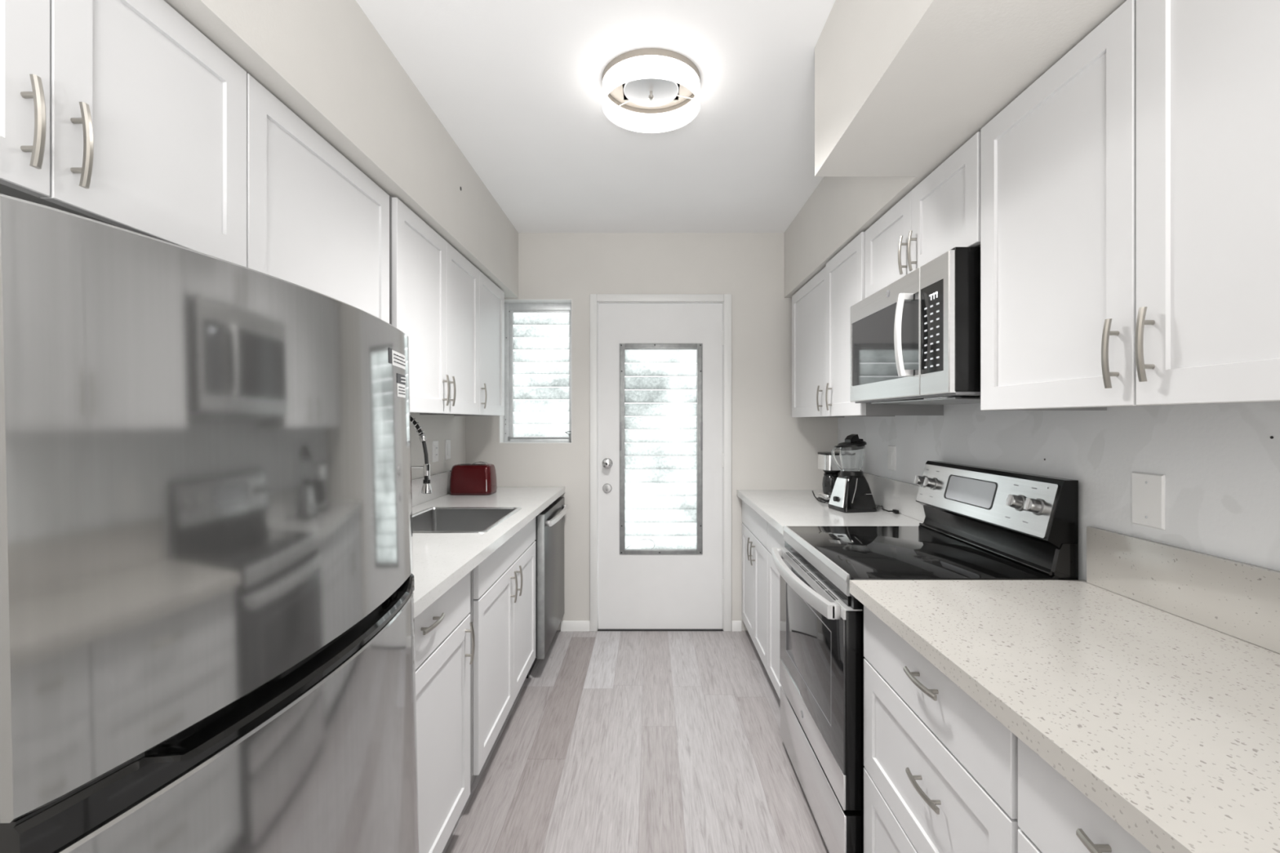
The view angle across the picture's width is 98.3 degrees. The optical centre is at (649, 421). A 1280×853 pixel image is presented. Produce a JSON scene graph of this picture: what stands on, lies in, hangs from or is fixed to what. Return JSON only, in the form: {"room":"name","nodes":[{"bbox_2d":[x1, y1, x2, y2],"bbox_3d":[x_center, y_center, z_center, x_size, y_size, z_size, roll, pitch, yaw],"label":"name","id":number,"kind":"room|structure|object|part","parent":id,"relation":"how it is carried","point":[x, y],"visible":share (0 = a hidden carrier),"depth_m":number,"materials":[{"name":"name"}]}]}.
{"room":"galley kitchen","nodes":[
{"label":"galley kitchen","id":0,"kind":"room"},
{"bbox_2d":[164,0,518,297],"bbox_3d":[-0.994,-0.982,0.543,0.331,0.410,5.887,0,0,0],"label":"wall","id":1,"kind":"structure","parent":0,"point":[326,61],"depth_m":1.62,"materials":[{"name":"paint"}]},
{"bbox_2d":[409,413,466,479],"bbox_3d":[-1.210,0.067,0.614,0.100,2.507,6.027,0,0,0],"label":"wall","id":2,"kind":"structure","parent":0,"point":[440,428],"depth_m":3.04,"materials":[{"name":"paint"}]},
{"bbox_2d":[0,0,246,266],"bbox_3d":[-1.007,-0.550,0.817,0.305,0.440,0.793,0,0,0],"label":"upper cabinet","id":3,"kind":"object","parent":2,"relation":"attached to","point":[125,114],"visible":0.95,"depth_m":0.94,"materials":[{"name":"white wood"}]},
{"bbox_3d":[-0.892,-0.548,0.619,0.019,0.436,0.394,0,0,0],"label":"door","id":4,"kind":"part","parent":3,"relation":"part of","materials":[{"name":"wood"}]},
{"bbox_3d":[-0.869,-0.422,0.780,0.028,0.128,0.011,0,0,0],"label":"handle","id":5,"kind":"part","parent":3,"relation":"part of","materials":[{"name":"silver metal"}]},
{"bbox_3d":[-0.869,-0.422,0.847,0.028,0.128,0.011,0,0,0],"label":"handle","id":6,"kind":"part","parent":3,"relation":"part of","materials":[{"name":"silver metal"}]},
{"bbox_2d":[246,73,389,323],"bbox_3d":[-1.021,-0.465,1.547,0.276,0.610,0.661,0,0,0],"label":"upper cabinet","id":7,"kind":"object","parent":2,"relation":"attached to","point":[316,221],"visible":0.3,"depth_m":1.45,"materials":[{"name":"wood"}]},
{"bbox_2d":[411,470,450,506],"bbox_3d":[-1.151,0.349,2.361,0.016,0.128,2.251,0,0,0],"label":"backsplash","id":8,"kind":"structure","parent":2,"relation":"attached to","point":[439,482],"depth_m":2.92,"materials":[{"name":"white stone"}]},
{"bbox_2d":[389,195,479,414],"bbox_3d":[-0.998,-0.401,2.348,0.323,0.738,0.911,0,0,0],"label":"upper cabinet","id":9,"kind":"object","parent":2,"relation":"attached to","point":[434,289],"visible":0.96,"depth_m":2.23,"materials":[{"name":"white wood"}]},
{"bbox_3d":[-0.875,-0.399,2.123,0.019,0.734,0.459,0,0,0],"label":"door","id":10,"kind":"part","parent":9,"relation":"part of","materials":[{"name":"wood"}]},
{"bbox_3d":[-0.851,-0.129,2.312,0.028,0.128,0.011,0,0,0],"label":"handle","id":11,"kind":"part","parent":9,"relation":"part of","materials":[{"name":"silver metal"}]},
{"bbox_3d":[-0.851,-0.129,2.384,0.028,0.128,0.011,0,0,0],"label":"handle","id":12,"kind":"part","parent":9,"relation":"part of","materials":[{"name":"silver metal"}]},
{"bbox_3d":[-0.875,-0.399,2.579,0.019,0.734,0.447,0,0,0],"label":"door","id":13,"kind":"part","parent":9,"relation":"part of","materials":[{"name":"wood"}]},
{"bbox_2d":[431,440,438,462],"bbox_3d":[-1.155,0.163,2.982,0.009,0.115,0.075,0,0,0],"label":"wall plate","id":14,"kind":"object","parent":2,"relation":"attached to","point":[434,443],"visible":1,"depth_m":2.96,"materials":[{"name":"plastic"}]},
{"bbox_2d":[435,444,437,457],"bbox_3d":[-1.152,0.163,2.982,0.002,0.068,0.032,0,0,0],"label":"socket","id":15,"kind":"object","parent":14,"relation":"attached to","point":[436,446],"depth_m":2.98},
{"bbox_2d":[444,439,450,460],"bbox_3d":[-1.155,0.163,3.167,0.009,0.115,0.075,0,0,0],"label":"wall plate","id":16,"kind":"object","parent":2,"relation":"attached to","point":[447,442],"visible":1,"depth_m":3.15,"materials":[{"name":"plastic"}]},
{"bbox_2d":[453,270,504,415],"bbox_3d":[-0.998,-0.401,3.048,0.323,0.738,0.483,0,0,0],"label":"upper cabinet","id":17,"kind":"object","parent":2,"relation":"attached to","point":[491,298],"visible":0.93,"depth_m":3.05,"materials":[{"name":"white wood"}]},
{"bbox_3d":[-0.851,-0.129,2.838,0.028,0.128,0.011,0,0,0],"label":"handle","id":18,"kind":"part","parent":17,"relation":"part of","materials":[{"name":"silver metal"}]},
{"bbox_3d":[-0.875,-0.399,3.048,0.019,0.734,0.481,0,0,0],"label":"door","id":19,"kind":"part","parent":17,"relation":"part of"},
{"bbox_2d":[355,0,835,232],"bbox_3d":[0.000,-1.217,0.614,4.400,0.060,6.027,0,0,0],"label":"ceiling","id":20,"kind":"structure","parent":0,"point":[516,85],"depth_m":2.07,"materials":[{"name":"paint"}]},
{"bbox_2d":[601,48,700,133],"bbox_3d":[0.004,-1.140,1.930,0.342,0.092,0.342,0,0,0],"label":"ceiling lamp","id":21,"kind":"object","parent":20,"relation":"attached to","point":[645,90],"visible":1,"depth_m":1.92,"materials":[{"name":"glass"}]},
{"bbox_2d":[603,78,698,132],"bbox_3d":[0.004,-1.126,1.930,0.331,0.062,0.331,0,0,0],"label":"diffuser","id":22,"kind":"object","parent":21,"relation":"attached to","point":[648,92],"depth_m":2.00,"materials":[{"name":"glass"}]},
{"bbox_2d":[442,631,829,852],"bbox_3d":[0.000,1.350,0.614,4.400,0.060,6.027,0,0,0],"label":"floor","id":23,"kind":"structure","parent":0,"point":[612,741],"depth_m":2.17,"materials":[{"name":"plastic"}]},
{"bbox_2d":[0,193,419,852],"bbox_3d":[-0.786,0.570,0.830,0.648,1.500,0.760,-1,0,0],"label":"refrigerator","id":24,"kind":"object","parent":23,"relation":"on","point":[207,583],"visible":1,"depth_m":0.59,"materials":[{"name":"silver metal"}]},
{"bbox_3d":[-0.488,0.810,0.830,0.061,0.876,0.760,-1,0,0],"label":"fridge door","id":25,"kind":"part","parent":24,"relation":"part of","materials":[{"name":"silver metal"}]},
{"bbox_2d":[393,353,405,366],"bbox_3d":[-0.501,-0.122,1.109,0.002,0.017,0.083,0,0,-10],"label":"print","id":26,"kind":"object","parent":24,"relation":"on","point":[399,359],"depth_m":1.11},
{"bbox_2d":[398,386,405,395],"bbox_3d":[-0.502,-0.062,1.120,0.003,0.015,0.048,0,0,-11],"label":"print","id":27,"kind":"object","parent":24,"relation":"on","point":[402,389],"depth_m":1.12},
{"bbox_2d":[414,570,475,852],"bbox_3d":[-0.853,0.884,1.546,0.612,0.871,0.620,0,0,0],"label":"base cabinet","id":28,"kind":"object","parent":23,"relation":"on","point":[442,630],"depth_m":1.55,"materials":[{"name":"white wood"}]},
{"bbox_3d":[-0.561,0.523,1.430,0.028,0.011,0.128,0,0,0],"label":"handle","id":29,"kind":"part","parent":28,"relation":"part of","materials":[{"name":"silver metal"}]},
{"bbox_3d":[-0.585,0.532,1.504,0.019,0.159,0.536,0,0,0],"label":"drawer","id":30,"kind":"part","parent":28,"relation":"part of","materials":[{"name":"wood"}]},
{"bbox_3d":[-0.874,0.822,1.819,0.553,0.746,0.074,0,0,0],"label":"filler strip","id":31,"kind":"part","parent":28,"relation":"part of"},
{"bbox_3d":[-0.561,0.692,1.725,0.028,0.128,0.011,0,0,0],"label":"handle","id":32,"kind":"part","parent":28,"relation":"part of","materials":[{"name":"silver metal"}]},
{"bbox_2d":[470,517,535,788],"bbox_3d":[-0.853,0.884,2.324,0.612,0.871,0.932,0,0,0],"label":"base cabinet","id":33,"kind":"object","parent":23,"relation":"on","point":[504,584],"visible":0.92,"depth_m":2.15,"materials":[{"name":"white wood"}]},
{"bbox_2d":[411,470,564,617],"bbox_3d":[-0.847,0.366,2.361,0.624,0.163,2.251,0,0,0],"label":"countertop","id":34,"kind":"structure","parent":33,"relation":"on","point":[440,560],"depth_m":1.99,"materials":[{"name":"white stone"}]},
{"bbox_2d":[409,414,432,493],"bbox_3d":[-1.014,0.185,2.317,0.194,0.453,0.078,0,0,0],"label":"kitchen faucet","id":35,"kind":"object","parent":34,"relation":"on","point":[426,488],"visible":0.45,"depth_m":2.32,"materials":[{"name":"silver metal"}]},
{"bbox_3d":[-1.026,0.193,2.330,0.149,0.014,0.032,0,0,0],"label":"bracket arm","id":36,"kind":"part","parent":35,"relation":"part of","materials":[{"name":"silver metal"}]},
{"bbox_2d":[412,506,521,533],"bbox_3d":[-0.828,0.506,2.340,0.443,0.194,0.598,0,0,0],"label":"sink","id":37,"kind":"object","parent":34,"relation":"in","point":[434,519],"visible":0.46,"depth_m":2.62,"materials":[{"name":"silver metal"}]},
{"bbox_2d":[449,461,497,495],"bbox_3d":[-1.010,0.321,3.149,0.248,0.182,0.158,0,0,0],"label":"toaster","id":38,"kind":"object","parent":34,"relation":"on","point":[466,479],"visible":1,"depth_m":3.08,"materials":[{"name":"red metal"}]},
{"bbox_3d":[-0.947,0.328,3.077,0.055,0.124,0.013,0,0,0],"label":"panel","id":39,"kind":"part","parent":38,"relation":"part of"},
{"bbox_3d":[-0.585,0.897,2.096,0.019,0.586,0.475,0,0,0],"label":"door","id":40,"kind":"part","parent":33,"relation":"part of","materials":[{"name":"wood"}]},
{"bbox_3d":[-0.561,0.685,2.285,0.028,0.128,0.011,0,0,0],"label":"handle","id":41,"kind":"part","parent":33,"relation":"part of","materials":[{"name":"silver metal"}]},
{"bbox_3d":[-0.561,0.685,2.375,0.028,0.128,0.011,0,0,0],"label":"handle","id":42,"kind":"part","parent":33,"relation":"part of","materials":[{"name":"silver metal"}]},
{"bbox_3d":[-0.585,0.897,2.562,0.019,0.586,0.452,0,0,0],"label":"door","id":43,"kind":"part","parent":33,"relation":"part of","materials":[{"name":"wood"}]},
{"bbox_2d":[525,497,568,678],"bbox_3d":[-0.811,0.889,3.138,0.637,0.862,0.665,0,0,0],"label":"dishwasher","id":44,"kind":"object","parent":23,"relation":"on","point":[549,523],"visible":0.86,"depth_m":2.94,"materials":[{"name":"silver metal"}]},
{"bbox_3d":[-0.877,1.266,3.150,0.505,0.109,0.620,0,0,0],"label":"toe panel","id":45,"kind":"part","parent":44,"relation":"part of","materials":[{"name":"black plastic"}]},
{"bbox_2d":[534,515,537,657],"bbox_3d":[-0.853,0.834,3.148,0.555,0.752,0.627,0,0,0],"label":"tub","id":46,"kind":"object","parent":44,"relation":"in","point":[535,540],"depth_m":2.83,"materials":[{"name":"metal"}]},
{"bbox_3d":[-0.555,0.842,3.147,0.038,0.733,0.645,0,0,0],"label":"door","id":47,"kind":"part","parent":44,"relation":"part of","materials":[{"name":"metal"}]},
{"bbox_3d":[-0.515,0.527,3.135,0.044,0.031,0.570,0,0,0],"label":"handle","id":48,"kind":"part","parent":44,"relation":"part of","materials":[{"name":"silver metal"}]},
{"bbox_2d":[742,500,768,671],"bbox_3d":[0.866,0.894,3.091,0.638,0.851,0.757,0,0,0],"label":"base cabinet","id":49,"kind":"object","parent":23,"relation":"on","point":[754,527],"visible":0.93,"depth_m":3.02,"materials":[{"name":"white wood"}]},
{"bbox_3d":[0.585,0.935,3.270,0.019,0.599,0.397,0,0,0],"label":"door","id":50,"kind":"part","parent":49,"relation":"part of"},
{"bbox_3d":[0.561,0.720,3.115,0.028,0.128,0.011,0,0,0],"label":"handle","id":51,"kind":"part","parent":49,"relation":"part of","materials":[{"name":"silver metal"}]},
{"bbox_3d":[0.561,0.725,3.030,0.028,0.128,0.011,0,0,0],"label":"handle","id":52,"kind":"part","parent":49,"relation":"part of","materials":[{"name":"silver metal"}]},
{"bbox_3d":[0.585,0.935,2.891,0.019,0.599,0.355,0,0,0],"label":"door","id":53,"kind":"part","parent":49,"relation":"part of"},
{"bbox_2d":[736,471,925,535],"bbox_3d":[0.866,0.376,2.879,0.639,0.185,1.214,0,0,0],"label":"countertop","id":54,"kind":"structure","parent":49,"relation":"on","point":[780,508],"depth_m":2.61,"materials":[{"name":"white stone"}]},
{"bbox_2d":[812,490,828,502],"bbox_3d":[0.916,0.409,2.985,0.043,0.044,0.193,0,0,-15],"label":"power cord","id":55,"kind":"object","parent":54,"relation":"on","point":[824,500],"visible":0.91,"depth_m":2.94,"materials":[{"name":"black plastic"}]},
{"bbox_2d":[817,452,841,502],"bbox_3d":[1.018,0.302,3.013,0.174,0.260,0.150,0,0,-8],"label":"coffee maker","id":56,"kind":"object","parent":54,"relation":"on","point":[825,461],"visible":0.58,"depth_m":2.98,"materials":[{"name":"black plastic"}]},
{"bbox_3d":[1.017,0.177,3.020,0.174,0.010,0.136,0,0,-8],"label":"lid","id":57,"kind":"part","parent":56,"relation":"part of","materials":[{"name":"black plastic"}]},
{"bbox_2d":[822,469,839,474],"bbox_3d":[0.990,0.274,3.016,0.104,0.020,0.104,0,0,-8],"label":"basket","id":58,"kind":"object","parent":56,"relation":"on","point":[827,471],"depth_m":2.98,"materials":[{"name":"black plastic"}]},
{"bbox_3d":[0.986,0.290,3.015,0.076,0.010,0.076,0,0,-8],"label":"carafe lid","id":59,"kind":"part","parent":56,"relation":"part of","materials":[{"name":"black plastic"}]},
{"bbox_3d":[0.982,0.335,2.953,0.016,0.086,0.043,0,0,1],"label":"carafe handle","id":60,"kind":"part","parent":56,"relation":"part of","materials":[{"name":"black plastic"}]},
{"bbox_2d":[827,434,876,512],"bbox_3d":[0.974,0.248,2.697,0.195,0.368,0.168,0,0,-12],"label":"blender","id":61,"kind":"object","parent":54,"relation":"on","point":[851,492],"visible":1,"depth_m":2.65,"materials":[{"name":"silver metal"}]},
{"bbox_3d":[0.919,0.344,2.687,0.042,0.133,0.136,0,0,-12],"label":"panel","id":62,"kind":"part","parent":61,"relation":"part of","materials":[{"name":"silver metal"}]},
{"bbox_2d":[831,445,865,476],"bbox_3d":[0.963,0.193,2.700,0.169,0.146,0.126,0,0,0],"label":"jar","id":63,"kind":"object","parent":61,"relation":"on","point":[851,457],"depth_m":2.66,"materials":[{"name":"clear glass"}]},
{"bbox_3d":[0.984,0.120,2.698,0.134,0.047,0.139,0,0,36],"label":"lid","id":64,"kind":"part","parent":61,"relation":"part of","materials":[{"name":"black plastic"}]},
{"bbox_3d":[0.985,0.347,2.700,0.172,0.170,0.166,0,0,-12],"label":"motor","id":65,"kind":"part","parent":61,"relation":"part of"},
{"bbox_2d":[876,505,898,514],"bbox_3d":[1.121,0.424,2.684,0.080,0.017,0.218,0,0,0],"label":"power cord","id":66,"kind":"object","parent":54,"relation":"on","point":[895,511],"visible":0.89,"depth_m":2.61,"materials":[{"name":"black plastic"}]},
{"bbox_2d":[767,522,785,700],"bbox_3d":[0.880,0.894,2.498,0.610,0.851,0.424,0,0,0],"label":"base cabinet","id":67,"kind":"object","parent":23,"relation":"on","point":[775,538],"visible":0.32,"depth_m":2.59,"materials":[{"name":"wood"}]},
{"bbox_3d":[0.585,0.935,2.498,0.019,0.599,0.422,0,0,0],"label":"door","id":68,"kind":"part","parent":67,"relation":"part of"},
{"bbox_2d":[771,460,1078,852],"bbox_3d":[0.818,0.741,1.889,0.709,1.158,0.756,0,0,0],"label":"electric range","id":69,"kind":"object","parent":23,"relation":"on","point":[980,523],"visible":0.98,"depth_m":1.72,"materials":[{"name":"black metal"}]},
{"bbox_3d":[0.497,0.531,1.890,0.068,0.041,0.704,0,0,0],"label":"oven handle","id":70,"kind":"part","parent":69,"relation":"part of","materials":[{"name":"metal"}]},
{"bbox_3d":[0.534,1.019,1.890,0.006,0.096,0.748,0,0,0],"label":"door rail","id":71,"kind":"part","parent":69,"relation":"part of","materials":[{"name":"silver metal"}]},
{"bbox_3d":[0.534,0.757,1.890,0.005,0.425,0.746,0,0,0],"label":"door glass","id":72,"kind":"part","parent":69,"relation":"part of","materials":[{"name":"glass"}]},
{"bbox_3d":[0.536,1.183,1.890,0.008,0.203,0.748,0,0,0],"label":"storage drawer","id":73,"kind":"part","parent":69,"relation":"part of","materials":[{"name":"silver metal"}]},
{"bbox_3d":[0.566,0.458,1.905,0.040,0.060,0.725,0,0,0],"label":"trim","id":74,"kind":"part","parent":69,"relation":"part of","materials":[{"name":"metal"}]},
{"bbox_3d":[0.556,0.530,1.890,0.051,0.028,0.748,0,0,0],"label":"door rail","id":75,"kind":"part","parent":69,"relation":"part of","materials":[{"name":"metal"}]},
{"bbox_3d":[0.559,0.794,1.890,0.044,0.548,0.748,0,0,0],"label":"oven door","id":76,"kind":"part","parent":69,"relation":"part of","materials":[{"name":"metal"}]},
{"bbox_3d":[1.092,0.244,2.232,0.041,0.048,0.048,0,0,0],"label":"knob","id":77,"kind":"part","parent":69,"relation":"part of","materials":[{"name":"metal"}]},
{"bbox_2d":[787,526,1057,580],"bbox_3d":[0.837,0.436,1.890,0.562,0.012,0.754,0,0,0],"label":"cooktop","id":78,"kind":"object","parent":69,"relation":"in","point":[849,553],"depth_m":1.76,"materials":[{"name":"glass"}]},
{"bbox_3d":[1.092,0.244,2.155,0.041,0.048,0.048,0,0,0],"label":"knob","id":79,"kind":"part","parent":69,"relation":"part of","materials":[{"name":"metal"}]},
{"bbox_3d":[1.107,0.249,1.891,0.043,0.149,0.734,0,0,0],"label":"control panel","id":80,"kind":"part","parent":69,"relation":"part of","materials":[{"name":"silver metal"}]},
{"bbox_3d":[1.092,0.244,1.652,0.041,0.048,0.048,0,0,0],"label":"knob","id":81,"kind":"part","parent":69,"relation":"part of","materials":[{"name":"metal"}]},
{"bbox_3d":[1.092,0.244,1.574,0.041,0.048,0.048,0,0,0],"label":"knob","id":82,"kind":"part","parent":69,"relation":"part of","materials":[{"name":"metal"}]},
{"bbox_2d":[863,605,1020,852],"bbox_3d":[0.866,0.894,1.184,0.638,0.851,0.615,0,0,0],"label":"base cabinet","id":83,"kind":"object","parent":23,"relation":"on","point":[940,771],"visible":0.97,"depth_m":1.15,"materials":[{"name":"white wood"}]},
{"bbox_3d":[0.585,1.084,1.186,0.019,0.302,0.609,0,0,0],"label":"drawer","id":84,"kind":"part","parent":83,"relation":"part of","materials":[{"name":"wood"}]},
{"bbox_3d":[0.561,0.541,1.145,0.028,0.011,0.128,0,0,0],"label":"handle","id":85,"kind":"part","parent":83,"relation":"part of","materials":[{"name":"silver metal"}]},
{"bbox_3d":[0.561,0.756,1.135,0.028,0.011,0.128,0,0,0],"label":"handle","id":86,"kind":"part","parent":83,"relation":"part of","materials":[{"name":"silver metal"}]},
{"bbox_2d":[849,526,1279,852],"bbox_3d":[0.865,0.375,0.754,0.641,0.186,1.508,0,0,0],"label":"countertop","id":87,"kind":"structure","parent":83,"relation":"on","point":[1149,682],"depth_m":0.97,"materials":[{"name":"stone"}]},
{"bbox_2d":[1017,737,1151,852],"bbox_3d":[0.866,0.894,0.576,0.638,0.851,0.591,0,0,0],"label":"base cabinet","id":88,"kind":"object","parent":23,"relation":"on","point":[1055,816],"visible":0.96,"depth_m":0.78,"materials":[{"name":"white wood"}]},
{"bbox_3d":[0.585,0.783,0.574,0.019,0.289,0.585,0,0,0],"label":"drawer","id":89,"kind":"part","parent":88,"relation":"part of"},
{"bbox_3d":[0.561,0.535,0.655,0.028,0.011,0.128,0,0,0],"label":"handle","id":90,"kind":"part","parent":88,"relation":"part of","materials":[{"name":"silver metal"}]},
{"bbox_2d":[466,232,838,631],"bbox_3d":[0.013,0.067,3.557,2.346,2.507,0.140,0,0,0],"label":"wall","id":91,"kind":"structure","parent":0,"point":[772,449],"depth_m":3.49,"materials":[{"name":"paint"}]},
{"bbox_2d":[499,298,572,443],"bbox_3d":[-0.721,-0.315,3.557,0.458,0.909,0.141,0,0,0],"label":"window","id":92,"kind":"structure","parent":91,"relation":"in","point":[523,421],"depth_m":3.60,"materials":[{"name":"glass"}]},
{"bbox_2d":[560,621,589,631],"bbox_3d":[-0.469,1.289,3.480,0.182,0.062,0.014,0,0,0],"label":"baseboard","id":93,"kind":"structure","parent":91,"relation":"attached to","point":[566,626],"depth_m":3.47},
{"bbox_2d":[589,293,731,631],"bbox_3d":[0.067,0.261,3.522,0.890,2.118,0.189,0,0,0],"label":"door","id":94,"kind":"structure","parent":91,"relation":"in","point":[677,497],"depth_m":3.49,"materials":[{"name":"wood"}]},
{"bbox_3d":[-0.269,0.265,3.460,0.066,0.066,0.062,0,0,0],"label":"handle","id":95,"kind":"part","parent":94,"relation":"part of","materials":[{"name":"silver metal"}]},
{"bbox_3d":[0.070,0.175,3.485,0.523,1.330,0.012,0,0,0],"label":"louvre frame","id":96,"kind":"part","parent":94,"relation":"part of","materials":[{"name":"glass"}]},
{"bbox_2d":[731,621,741,631],"bbox_3d":[0.544,1.289,3.480,0.062,0.062,0.014,0,0,0],"label":"baseboard","id":97,"kind":"structure","parent":91,"relation":"attached to","point":[735,625],"depth_m":3.47,"materials":[{"name":"wood"}]},
{"bbox_2d":[784,176,926,297],"bbox_3d":[1.016,-0.982,2.622,0.341,0.410,1.730,0,0,0],"label":"wall","id":98,"kind":"structure","parent":0,"point":[840,208],"depth_m":2.56,"materials":[{"name":"paint"}]},
{"bbox_2d":[814,0,1126,176],"bbox_3d":[0.855,-0.982,-0.322,0.663,0.410,4.157,0,0,0],"label":"soffit","id":99,"kind":"structure","parent":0,"point":[900,86],"depth_m":1.29,"materials":[{"name":"paint"}]},
{"bbox_2d":[838,401,1279,580],"bbox_3d":[1.236,0.067,0.614,0.101,2.507,6.027,0,0,0],"label":"wall","id":100,"kind":"structure","parent":0,"point":[1220,463],"depth_m":1.36,"materials":[{"name":"paint"}]},
{"bbox_2d":[791,266,844,417],"bbox_3d":[1.013,-0.397,3.046,0.346,0.747,0.687,0,0,0],"label":"upper cabinet","id":101,"kind":"object","parent":100,"relation":"attached to","point":[809,302],"visible":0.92,"depth_m":3.02,"materials":[{"name":"white wood"}]},
{"bbox_3d":[0.877,-0.395,3.046,0.019,0.743,0.685,0,0,0],"label":"door","id":102,"kind":"part","parent":101,"relation":"part of","materials":[{"name":"wood"}]},
{"bbox_3d":[0.854,-0.115,2.790,0.028,0.128,0.011,0,0,0],"label":"handle","id":103,"kind":"part","parent":101,"relation":"part of","materials":[{"name":"silver metal"}]},
{"bbox_2d":[825,231,943,416],"bbox_3d":[1.006,-0.397,2.465,0.359,0.747,0.458,0,0,0],"label":"upper cabinet","id":104,"kind":"object","parent":100,"relation":"attached to","point":[845,272],"visible":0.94,"depth_m":2.44,"materials":[{"name":"white wood"}]},
{"bbox_3d":[0.841,-0.115,2.604,0.028,0.128,0.011,0,0,0],"label":"handle","id":105,"kind":"part","parent":104,"relation":"part of","materials":[{"name":"silver metal"}]},
{"bbox_3d":[0.865,-0.395,2.465,0.019,0.743,0.456,0,0,0],"label":"door","id":106,"kind":"part","parent":104,"relation":"part of","materials":[{"name":"wood"}]},
{"bbox_2d":[888,445,896,471],"bbox_3d":[1.181,0.180,2.705,0.009,0.120,0.080,0,0,0],"label":"wall plate","id":107,"kind":"object","parent":100,"relation":"attached to","point":[891,449],"visible":1,"depth_m":2.69,"materials":[{"name":"plastic"}]},
{"bbox_2d":[862,471,925,521],"bbox_3d":[1.177,0.358,2.893,0.016,0.150,1.186,0,0,0],"label":"backsplash","id":108,"kind":"structure","parent":100,"relation":"attached to","point":[891,494],"depth_m":2.62,"materials":[{"name":"white stone"}]},
{"bbox_2d":[864,131,980,298],"bbox_3d":[1.012,-0.623,1.847,0.348,0.295,0.770,0,0,0],"label":"upper cabinet","id":109,"kind":"object","parent":100,"relation":"attached to","point":[941,214],"visible":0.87,"depth_m":1.72,"materials":[{"name":"white wood"}]},
{"bbox_3d":[0.875,-0.621,2.034,0.019,0.291,0.394,0,0,0],"label":"door","id":110,"kind":"part","parent":109,"relation":"part of","materials":[{"name":"wood"}]},
{"bbox_3d":[0.852,-0.560,1.868,0.028,0.128,0.011,0,0,0],"label":"handle","id":111,"kind":"part","parent":109,"relation":"part of","materials":[{"name":"silver metal"}]},
{"bbox_3d":[0.852,-0.554,1.800,0.028,0.128,0.011,0,0,0],"label":"handle","id":112,"kind":"part","parent":109,"relation":"part of","materials":[{"name":"silver metal"}]},
{"bbox_2d":[850,246,980,404],"bbox_3d":[0.969,-0.264,1.861,0.431,0.412,0.741,0,0,0],"label":"microwave","id":113,"kind":"object","parent":109,"relation":"attached to","point":[915,340],"visible":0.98,"depth_m":1.65,"materials":[{"name":"silver metal"}]},
{"bbox_3d":[0.815,-0.264,1.938,0.014,0.249,0.554,0,0,0],"label":"door glass","id":114,"kind":"part","parent":113,"relation":"part of","materials":[{"name":"glass"}]},
{"bbox_3d":[0.815,-0.270,1.942,0.018,0.385,0.576,0,0,0],"label":"door","id":115,"kind":"part","parent":113,"relation":"part of","materials":[{"name":"silver metal"}]},
{"bbox_3d":[0.780,-0.265,1.704,0.054,0.254,0.028,0,0,0],"label":"handle","id":116,"kind":"part","parent":113,"relation":"part of","materials":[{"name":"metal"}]},
{"bbox_3d":[1.004,-0.076,1.861,0.356,0.008,0.734,0,0,0],"label":"panel","id":117,"kind":"part","parent":113,"relation":"part of","materials":[{"name":"grey plastic"}]},
{"bbox_3d":[0.990,-0.065,1.855,0.260,0.014,0.590,0,0,0],"label":"vent plate","id":118,"kind":"part","parent":113,"relation":"part of","materials":[{"name":"silver metal"}]},
{"bbox_2d":[924,302,939,368],"bbox_3d":[0.807,-0.243,1.586,0.001,0.177,0.082,0,0,0],"label":"keypad","id":119,"kind":"object","parent":113,"relation":"attached to","point":[931,309],"depth_m":1.59,"materials":[{"name":"plastic"}]},
{"bbox_3d":[0.815,-0.266,1.585,0.014,0.252,0.129,0,0,0],"label":"control panel","id":120,"kind":"part","parent":113,"relation":"part of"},
{"bbox_2d":[928,291,937,300],"bbox_3d":[0.807,-0.356,1.577,0.001,0.016,0.042,0,0,0],"label":"clock","id":121,"kind":"object","parent":113,"relation":"on","point":[932,295],"depth_m":1.58,"materials":[{"name":"white"}]},
{"bbox_3d":[0.875,-0.621,1.649,0.019,0.291,0.371,0,0,0],"label":"door","id":122,"kind":"part","parent":109,"relation":"part of","materials":[{"name":"wood"}]},
{"bbox_2d":[980,0,1279,410],"bbox_3d":[1.012,-0.399,0.976,0.348,0.742,0.951,0,0,0],"label":"upper cabinet","id":123,"kind":"object","parent":100,"relation":"attached to","point":[1130,193],"visible":1,"depth_m":0.98,"materials":[{"name":"white wood"}]},
{"bbox_3d":[0.875,-0.397,1.222,0.019,0.738,0.458,0,0,0],"label":"door","id":124,"kind":"part","parent":123,"relation":"part of","materials":[{"name":"wood"}]},
{"bbox_3d":[0.852,-0.125,1.025,0.028,0.128,0.011,0,0,0],"label":"handle","id":125,"kind":"part","parent":123,"relation":"part of","materials":[{"name":"silver metal"}]},
{"bbox_3d":[0.852,-0.132,0.953,0.028,0.128,0.011,0,0,0],"label":"handle","id":126,"kind":"part","parent":123,"relation":"part of","materials":[{"name":"silver metal"}]},
{"bbox_3d":[0.875,-0.397,0.745,0.019,0.738,0.486,0,0,0],"label":"door","id":127,"kind":"part","parent":123,"relation":"part of","materials":[{"name":"wood"}]},
{"bbox_2d":[1132,471,1165,529],"bbox_3d":[1.182,0.187,1.315,0.007,0.126,0.084,0,0,0],"label":"wall plate","id":128,"kind":"object","parent":100,"relation":"attached to","point":[1148,490],"visible":1,"depth_m":1.31,"materials":[{"name":"plastic"}]},
{"bbox_2d":[1086,526,1279,653],"bbox_3d":[1.177,0.357,0.742,0.016,0.150,1.483,0,0,0],"label":"backsplash","id":129,"kind":"structure","parent":100,"relation":"attached to","point":[1237,599],"depth_m":1.19,"materials":[{"name":"stone"}]}
]}

